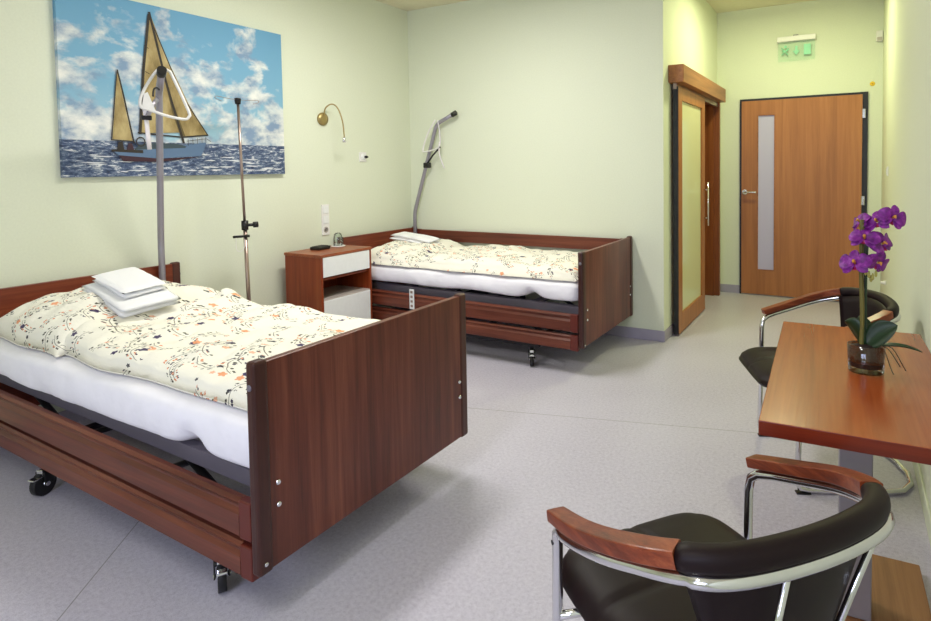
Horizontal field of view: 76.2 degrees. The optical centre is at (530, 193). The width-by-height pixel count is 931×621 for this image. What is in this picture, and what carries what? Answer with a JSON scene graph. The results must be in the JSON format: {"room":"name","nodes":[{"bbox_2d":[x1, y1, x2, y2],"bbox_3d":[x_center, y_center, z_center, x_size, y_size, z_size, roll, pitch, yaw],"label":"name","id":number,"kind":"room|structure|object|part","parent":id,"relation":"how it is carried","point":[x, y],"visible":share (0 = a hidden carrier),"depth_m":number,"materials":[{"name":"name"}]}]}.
{"room":"hospital room","nodes":[
{"label":"hospital room","id":0,"kind":"room"},
{"bbox_2d":[0,0,411,411],"bbox_3d":[-2.783,-0.209,2.775,0.150,2.950,6.900,1,3,28],"label":"wall","id":1,"kind":"structure","parent":0,"point":[351,55],"depth_m":4.07,"materials":[{"name":"paint"}]},
{"bbox_2d":[52,0,284,177],"bbox_3d":[-2.159,-0.625,3.723,0.040,1.016,1.402,1,3,28],"label":"print","id":2,"kind":"object","parent":1,"relation":"attached to","point":[107,51],"visible":0.96,"depth_m":3.57,"materials":[{"name":"paper"}]},
{"bbox_2d":[0,307,411,447],"bbox_3d":[-2.695,1.223,2.800,0.008,0.085,6.600,1,3,28],"label":"baseboard","id":3,"kind":"structure","parent":1,"relation":"attached to","point":[72,416],"depth_m":3.19,"materials":[{"name":"plastic"}]},
{"bbox_2d":[321,204,329,234],"bbox_3d":[-1.643,0.207,4.723,0.014,0.245,0.075,1,3,28],"label":"strip","id":4,"kind":"object","parent":1,"relation":"attached to","point":[324,208],"visible":1,"depth_m":4.71,"materials":[{"name":"white plastic"}]},
{"bbox_2d":[323,216,328,223],"bbox_3d":[-1.640,0.207,4.721,0.005,0.060,0.054,1,3,28],"label":"rocker switch","id":5,"kind":"object","parent":4,"relation":"attached to","point":[325,218],"depth_m":4.72,"materials":[{"name":"white plastic"}]},
{"bbox_2d":[323,206,328,213],"bbox_3d":[-1.641,0.128,4.718,0.005,0.060,0.054,1,3,28],"label":"rocker switch","id":6,"kind":"object","parent":4,"relation":"attached to","point":[325,208],"depth_m":4.72,"materials":[{"name":"white plastic"}]},
{"bbox_2d":[317,103,345,142],"bbox_3d":[-1.584,-0.562,4.702,0.217,0.309,0.087,-1,3,-12],"label":"wall lamp","id":7,"kind":"object","parent":1,"relation":"attached to","point":[322,118],"visible":1,"depth_m":4.68,"materials":[{"name":"gold metal"}]},
{"bbox_2d":[359,152,367,161],"bbox_3d":[-1.432,-0.317,5.072,0.045,0.080,0.080,1,3,28],"label":"wall socket","id":8,"kind":"object","parent":1,"relation":"attached to","point":[362,155],"visible":1,"depth_m":5.07,"materials":[{"name":"white plastic"}]},
{"bbox_2d":[376,0,467,10],"bbox_3d":[-0.991,-1.614,1.737,3.966,0.100,6.600,1,3,28],"label":"ceiling","id":9,"kind":"structure","parent":0,"point":[407,5],"depth_m":5.32,"materials":[{"name":"paint"}]},
{"bbox_2d":[0,292,930,620],"bbox_3d":[-0.462,1.277,2.773,4.266,0.080,8.968,1,3,28],"label":"floor","id":10,"kind":"structure","parent":0,"point":[617,432],"depth_m":2.38,"materials":[{"name":"plastic"}]},
{"bbox_2d":[0,66,467,593],"bbox_3d":[-1.491,0.302,2.651,2.178,1.904,1.059,1,3,29],"label":"hospital bed","id":11,"kind":"object","parent":10,"relation":"on","point":[334,422],"visible":0.81,"depth_m":2.04,"materials":[{"name":"brown wood"}]},
{"bbox_3d":[-2.414,0.757,3.180,0.026,0.620,0.963,1,3,29],"label":"headboard","id":12,"kind":"part","parent":11,"relation":"part of","materials":[{"name":"brown wood"}]},
{"bbox_3d":[-1.722,1.057,2.238,1.971,0.145,0.028,1,3,29],"label":"rail","id":13,"kind":"part","parent":11,"relation":"part of","materials":[{"name":"brown wood"}]},
{"bbox_3d":[-1.724,0.930,2.232,1.971,0.160,0.028,1,3,29],"label":"rail","id":14,"kind":"part","parent":11,"relation":"part of","materials":[{"name":"brown wood"}]},
{"bbox_2d":[0,337,248,467],"bbox_3d":[-1.486,0.743,2.663,2.076,0.187,0.977,1,3,29],"label":"mattress","id":15,"kind":"object","parent":11,"relation":"on","point":[169,413],"visible":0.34,"depth_m":2.07,"materials":[{"name":"white fabric"}]},
{"bbox_2d":[0,280,219,357],"bbox_3d":[-2.037,0.547,2.961,0.757,0.191,0.905,1,3,29],"label":"pillow","id":16,"kind":"object","parent":15,"relation":"on","point":[44,323],"visible":0.46,"depth_m":2.64,"materials":[{"name":"fabric"}]},
{"bbox_2d":[81,282,180,318],"bbox_3d":[-1.926,0.481,2.837,0.465,0.127,0.256,1,3,34],"label":"folded towel","id":17,"kind":"object","parent":16,"relation":"on","point":[158,299],"visible":0.59,"depth_m":2.73,"materials":[{"name":"white fabric"}]},
{"bbox_2d":[91,267,166,299],"bbox_3d":[-1.944,0.428,2.857,0.331,0.104,0.196,1,3,32],"label":"folded towel","id":18,"kind":"object","parent":17,"relation":"on","point":[130,282],"visible":1,"depth_m":2.81,"materials":[{"name":"white fabric"}]},
{"bbox_2d":[65,288,379,411],"bbox_3d":[-1.270,0.587,2.546,1.571,0.128,0.906,1,3,29],"label":"duvet","id":19,"kind":"object","parent":15,"relation":"on","point":[200,347],"visible":0.74,"depth_m":2.39,"materials":[{"name":"fabric"}]},
{"bbox_3d":[-1.481,0.838,2.673,2.081,0.103,0.883,1,3,29],"label":"mattress frame","id":20,"kind":"part","parent":11,"relation":"part of","materials":[{"name":"grey paint"}]},
{"bbox_3d":[-1.927,-0.527,3.105,0.237,0.275,0.015,-3,3,-36],"label":"grab handle","id":21,"kind":"part","parent":11,"relation":"part of","materials":[{"name":"white plastic"}]},
{"bbox_3d":[-2.173,0.734,3.620,0.036,0.634,0.050,1,3,29],"label":"post","id":22,"kind":"part","parent":11,"relation":"part of","materials":[{"name":"brown wood"}]},
{"bbox_3d":[-0.790,0.798,1.720,0.038,0.634,0.050,1,3,29],"label":"post","id":23,"kind":"part","parent":11,"relation":"part of","materials":[{"name":"brown wood"}]},
{"bbox_3d":[-0.550,0.777,2.159,0.028,0.620,0.963,1,3,29],"label":"footboard","id":24,"kind":"part","parent":11,"relation":"part of","materials":[{"name":"brown wood"}]},
{"bbox_3d":[-0.309,0.753,2.598,0.038,0.634,0.050,1,3,29],"label":"post","id":25,"kind":"part","parent":11,"relation":"part of","materials":[{"name":"brown wood"}]},
{"bbox_2d":[215,96,258,300],"bbox_3d":[-1.835,0.295,3.857,0.453,1.825,0.433,1,3,28],"label":"stand","id":26,"kind":"object","parent":10,"relation":"on","point":[245,225],"visible":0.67,"depth_m":3.81,"materials":[{"name":"metal"}]},
{"bbox_2d":[284,244,372,318],"bbox_3d":[-1.505,0.798,4.432,0.373,0.762,0.504,1,3,28],"label":"nightstand","id":27,"kind":"object","parent":10,"relation":"on","point":[334,280],"visible":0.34,"depth_m":4.28,"materials":[{"name":"brown wood"}]},
{"bbox_2d":[310,245,329,249],"bbox_3d":[-1.583,0.404,4.433,0.090,0.027,0.124,0,3,20],"label":"case","id":28,"kind":"object","parent":27,"relation":"on","point":[318,247],"visible":1,"depth_m":4.39,"materials":[{"name":"plastic"}]},
{"bbox_2d":[331,233,345,246],"bbox_3d":[-1.504,0.356,4.599,0.112,0.106,0.112,1,3,28],"label":"drinking glass","id":29,"kind":"object","parent":27,"relation":"on","point":[334,243],"visible":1,"depth_m":4.59,"materials":[{"name":"clear glass"}]},
{"bbox_3d":[-1.504,0.353,4.599,0.072,0.100,0.072,1,3,28],"label":"glass","id":30,"kind":"part","parent":29,"relation":"part of","materials":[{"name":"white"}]},
{"bbox_3d":[-1.355,0.511,4.336,0.020,0.140,0.452,1,3,28],"label":"drawer","id":31,"kind":"part","parent":27,"relation":"part of","materials":[{"name":"white laminate"}]},
{"bbox_2d":[324,285,369,300],"bbox_3d":[-1.502,0.746,4.428,0.349,0.015,0.456,1,3,28],"label":"shelf","id":32,"kind":"object","parent":27,"relation":"attached to","point":[331,292],"depth_m":4.45,"materials":[{"name":"laminate"}]},
{"bbox_3d":[-1.350,0.922,4.354,0.020,0.347,0.452,1,3,28],"label":"door","id":33,"kind":"part","parent":27,"relation":"part of","materials":[{"name":"white laminate"}]},
{"bbox_2d":[337,110,632,365],"bbox_3d":[-0.396,0.213,4.693,2.187,1.877,0.984,1,3,28],"label":"hospital bed","id":34,"kind":"object","parent":10,"relation":"on","point":[605,272],"visible":0.73,"depth_m":4.21,"materials":[{"name":"brown wood"}]},
{"bbox_3d":[-1.547,0.665,4.812,0.036,0.628,0.050,1,3,28],"label":"post","id":35,"kind":"part","parent":34,"relation":"part of","materials":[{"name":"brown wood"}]},
{"bbox_3d":[-1.325,0.645,5.220,0.026,0.614,0.888,1,3,28],"label":"headboard","id":36,"kind":"part","parent":34,"relation":"part of","materials":[{"name":"brown wood"}]},
{"bbox_3d":[-0.911,-0.527,5.390,0.206,0.298,0.029,1,3,28],"label":"grab handle","id":37,"kind":"part","parent":34,"relation":"part of","materials":[{"name":"white plastic"}]},
{"bbox_3d":[-0.610,0.821,4.306,1.980,0.132,0.028,1,3,28],"label":"rail","id":38,"kind":"part","parent":34,"relation":"part of","materials":[{"name":"brown wood"}]},
{"bbox_3d":[-0.608,0.948,4.311,1.980,0.117,0.028,1,3,28],"label":"rail","id":39,"kind":"part","parent":34,"relation":"part of","materials":[{"name":"brown wood"}]},
{"bbox_2d":[371,264,577,300],"bbox_3d":[-0.394,0.621,4.708,2.077,0.149,0.925,1,3,28],"label":"mattress","id":40,"kind":"object","parent":34,"relation":"on","point":[504,285],"visible":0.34,"depth_m":4.18,"materials":[{"name":"white fabric"}]},
{"bbox_2d":[371,239,464,267],"bbox_3d":[-0.988,0.464,5.010,0.688,0.152,0.892,1,3,28],"label":"pillow","id":41,"kind":"object","parent":40,"relation":"on","point":[400,253],"visible":0.67,"depth_m":4.70,"materials":[{"name":"fabric"}]},
{"bbox_2d":[390,232,440,242],"bbox_3d":[-0.990,0.383,5.035,0.468,0.090,0.158,1,3,32],"label":"folded towel","id":42,"kind":"object","parent":41,"relation":"on","point":[405,236],"visible":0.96,"depth_m":4.98,"materials":[{"name":"white fabric"}]},
{"bbox_2d":[410,244,577,281],"bbox_3d":[-0.133,0.488,4.545,1.467,0.124,0.880,1,3,28],"label":"duvet","id":43,"kind":"object","parent":40,"relation":"on","point":[492,259],"visible":0.82,"depth_m":4.26,"materials":[{"name":"fabric"}]},
{"bbox_3d":[-0.387,0.732,4.714,2.090,0.073,0.808,1,3,28],"label":"mattress frame","id":44,"kind":"part","parent":34,"relation":"part of","materials":[{"name":"grey paint"}]},
{"bbox_3d":[-0.167,0.393,5.112,1.980,0.100,0.028,1,3,28],"label":"rail","id":45,"kind":"part","parent":34,"relation":"part of","materials":[{"name":"brown wood"}]},
{"bbox_3d":[0.330,0.684,3.794,0.038,0.628,0.050,1,3,28],"label":"post","id":46,"kind":"part","parent":34,"relation":"part of","materials":[{"name":"brown wood"}]},
{"bbox_3d":[0.551,0.665,4.201,0.028,0.614,0.888,1,3,28],"label":"footboard","id":47,"kind":"part","parent":34,"relation":"part of","materials":[{"name":"brown wood"}]},
{"bbox_3d":[0.772,0.643,4.609,0.038,0.628,0.050,1,3,28],"label":"post","id":48,"kind":"part","parent":34,"relation":"part of","materials":[{"name":"brown wood"}]},
{"bbox_2d":[547,454,894,620],"bbox_3d":[0.375,0.907,1.186,0.597,0.775,0.666,-2,3,-23],"label":"armchair","id":49,"kind":"object","parent":10,"relation":"on","point":[680,566],"visible":1,"depth_m":1.00,"materials":[{"name":"black leather"}]},
{"bbox_3d":[0.129,0.620,1.073,0.074,0.140,0.372,-2,3,-31],"label":"armrest","id":50,"kind":"part","parent":49,"relation":"part of","materials":[{"name":"brown wood"}]},
{"bbox_3d":[0.341,0.853,1.260,0.470,0.088,0.500,-2,3,-23],"label":"seat","id":51,"kind":"part","parent":49,"relation":"part of","materials":[{"name":"black leather"}]},
{"bbox_3d":[0.446,0.721,1.008,0.424,0.330,0.114,-2,3,-23],"label":"backrest","id":52,"kind":"part","parent":49,"relation":"part of","materials":[{"name":"black leather"}]},
{"bbox_3d":[0.610,0.605,1.281,0.074,0.140,0.372,-1,3,-16],"label":"armrest","id":53,"kind":"part","parent":49,"relation":"part of","materials":[{"name":"brown wood"}]},
{"bbox_2d":[739,287,913,494],"bbox_3d":[1.315,0.831,2.654,0.666,0.775,0.597,-1,2,5],"label":"armchair","id":54,"kind":"object","parent":10,"relation":"on","point":[758,361],"visible":0.41,"depth_m":2.72,"materials":[{"name":"black leather"}]},
{"bbox_3d":[1.231,0.781,2.659,0.500,0.088,0.470,-1,2,5],"label":"seat","id":55,"kind":"part","parent":54,"relation":"part of","materials":[{"name":"black leather"}]},
{"bbox_3d":[1.331,0.525,2.902,0.372,0.140,0.074,0,3,12],"label":"armrest","id":56,"kind":"part","parent":54,"relation":"part of","materials":[{"name":"brown wood"}]},
{"bbox_3d":[1.496,0.637,2.629,0.114,0.330,0.424,-1,2,5],"label":"backrest","id":57,"kind":"part","parent":54,"relation":"part of","materials":[{"name":"black leather"}]},
{"bbox_3d":[1.284,0.548,2.381,0.372,0.140,0.074,-1,2,-2],"label":"armrest","id":58,"kind":"part","parent":54,"relation":"part of","materials":[{"name":"brown wood"}]},
{"bbox_2d":[758,321,930,620],"bbox_3d":[0.958,0.888,1.747,0.443,0.750,0.981,0,3,26],"label":"desk","id":59,"kind":"object","parent":10,"relation":"on","point":[812,396],"visible":0.72,"depth_m":1.63,"materials":[{"name":"brown wood"}]},
{"bbox_2d":[839,205,921,375],"bbox_3d":[0.988,0.273,1.667,0.120,0.484,0.195,-3,3,-39],"label":"potted orchid","id":60,"kind":"object","parent":59,"relation":"on","point":[868,352],"visible":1,"depth_m":1.68,"materials":[{"name":"purple plant"}]},
{"bbox_3d":[0.967,0.474,1.701,0.098,0.081,0.074,1,3,28],"label":"glass pot","id":61,"kind":"part","parent":60,"relation":"part of","materials":[{"name":"brown"}]},
{"bbox_3d":[0.990,0.255,1.685,0.061,0.399,0.012,1,3,28],"label":"flower stem","id":62,"kind":"part","parent":60,"relation":"part of","materials":[{"name":"green plant"}]},
{"bbox_3d":[0.987,1.248,1.750,0.355,0.030,0.600,0,3,26],"label":"board","id":63,"kind":"part","parent":59,"relation":"part of","materials":[{"name":"brown wood"}]},
{"bbox_2d":[407,0,668,330],"bbox_3d":[-0.036,-0.347,5.125,2.452,2.950,0.150,1,3,28],"label":"wall","id":64,"kind":"structure","parent":0,"point":[560,127],"depth_m":4.92,"materials":[{"name":"paint"}]},
{"bbox_2d":[605,325,664,341],"bbox_3d":[-0.048,1.088,5.113,2.452,0.085,0.008,1,3,28],"label":"baseboard","id":65,"kind":"structure","parent":64,"relation":"attached to","point":[622,331],"depth_m":4.63,"materials":[{"name":"plastic"}]},
{"bbox_2d":[668,0,716,325],"bbox_3d":[1.471,-0.437,5.482,0.140,3.060,1.918,1,3,28],"label":"wall","id":66,"kind":"structure","parent":0,"point":[692,24],"depth_m":5.08,"materials":[{"name":"paint"}]},
{"bbox_2d":[665,323,673,340],"bbox_3d":[1.520,1.053,5.446,0.008,0.085,2.068,1,3,28],"label":"baseboard","id":67,"kind":"structure","parent":66,"relation":"attached to","point":[669,331],"depth_m":4.65,"materials":[{"name":"plastic"}]},
{"bbox_2d":[673,86,708,334],"bbox_3d":[1.395,0.119,5.067,0.087,1.963,0.964,1,3,28],"label":"door","id":68,"kind":"structure","parent":66,"relation":"in","point":[689,189],"depth_m":4.98,"materials":[{"name":"brown wood"}]},
{"bbox_3d":[1.374,0.094,5.079,0.014,1.713,0.730,1,3,28],"label":"glass panel","id":69,"kind":"part","parent":68,"relation":"part of","materials":[{"name":"green"}]},
{"bbox_3d":[1.623,0.093,5.445,0.045,0.400,0.018,1,3,28],"label":"pull handle","id":70,"kind":"part","parent":68,"relation":"part of","materials":[{"name":"silver metal"}]},
{"bbox_2d":[673,83,717,106],"bbox_3d":[1.526,-0.880,5.352,0.028,0.045,1.680,1,3,28],"label":"trim","id":71,"kind":"structure","parent":66,"relation":"attached to","point":[711,102],"depth_m":5.46,"materials":[{"name":"metal"}]},
{"bbox_2d":[668,64,725,102],"bbox_3d":[1.536,-0.969,5.319,0.119,0.135,1.760,1,3,28],"label":"trim","id":72,"kind":"structure","parent":66,"relation":"attached to","point":[681,74],"depth_m":4.90,"materials":[{"name":"brown wood"}]},
{"bbox_2d":[705,102,719,295],"bbox_3d":[1.674,0.077,5.798,0.206,2.000,0.880,1,3,28],"label":"trim","id":73,"kind":"structure","parent":66,"relation":"attached to","point":[712,114],"depth_m":6.10,"materials":[{"name":"brown wood"}]},
{"bbox_2d":[706,0,813,12],"bbox_3d":[2.144,-1.905,4.960,1.514,0.100,2.068,1,3,28],"label":"ceiling","id":74,"kind":"structure","parent":0,"point":[720,6],"depth_m":5.88,"materials":[{"name":"paint"}]},
{"bbox_2d":[717,0,883,297],"bbox_3d":[2.694,-0.475,5.996,1.804,3.060,0.150,1,3,28],"label":"wall","id":75,"kind":"structure","parent":0,"point":[846,56],"depth_m":5.91,"materials":[{"name":"paint"}]},
{"bbox_2d":[720,284,739,292],"bbox_3d":[2.111,1.008,6.296,0.225,0.085,0.008,1,3,28],"label":"baseboard","id":76,"kind":"structure","parent":75,"relation":"attached to","point":[723,287],"depth_m":6.29,"materials":[{"name":"plastic"}]},
{"bbox_2d":[777,33,815,54],"bbox_3d":[2.640,-1.452,5.860,0.352,0.255,0.055,1,3,28],"label":"sign","id":77,"kind":"object","parent":75,"relation":"attached to","point":[807,47],"visible":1,"depth_m":5.83,"materials":[{"name":"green plastic"}]},
{"bbox_2d":[741,94,865,300],"bbox_3d":[2.687,0.049,5.880,1.121,2.000,0.103,1,3,28],"label":"door","id":78,"kind":"structure","parent":75,"relation":"in","point":[801,189],"depth_m":5.90,"materials":[{"name":"brown wood"}]},
{"bbox_3d":[2.256,-0.018,6.090,0.144,0.052,0.071,1,3,28],"label":"handle","id":79,"kind":"part","parent":78,"relation":"part of","materials":[{"name":"silver metal"}]},
{"bbox_2d":[739,92,867,293],"bbox_3d":[2.708,0.041,5.918,1.161,2.035,0.020,1,3,28],"label":"trim","id":80,"kind":"structure","parent":75,"relation":"attached to","point":[865,94],"depth_m":5.65,"materials":[{"name":"black plastic"}]},
{"bbox_2d":[876,30,882,41],"bbox_3d":[3.268,-1.478,5.523,0.056,0.100,0.048,1,3,28],"label":"detector","id":81,"kind":"object","parent":75,"relation":"attached to","point":[879,34],"visible":1,"depth_m":5.51,"materials":[{"name":"white plastic"}]},
{"bbox_2d":[880,0,930,511],"bbox_3d":[1.294,-0.269,1.662,0.150,3.060,8.818,1,3,28],"label":"wall","id":82,"kind":"structure","parent":0,"point":[906,107],"depth_m":3.02,"materials":[{"name":"paint"}]},
{"bbox_2d":[913,462,930,546],"bbox_3d":[1.277,1.213,1.826,0.008,0.085,8.660,1,3,28],"label":"baseboard","id":83,"kind":"structure","parent":82,"relation":"attached to","point":[923,497],"depth_m":2.27,"materials":[{"name":"paint"}]}
]}

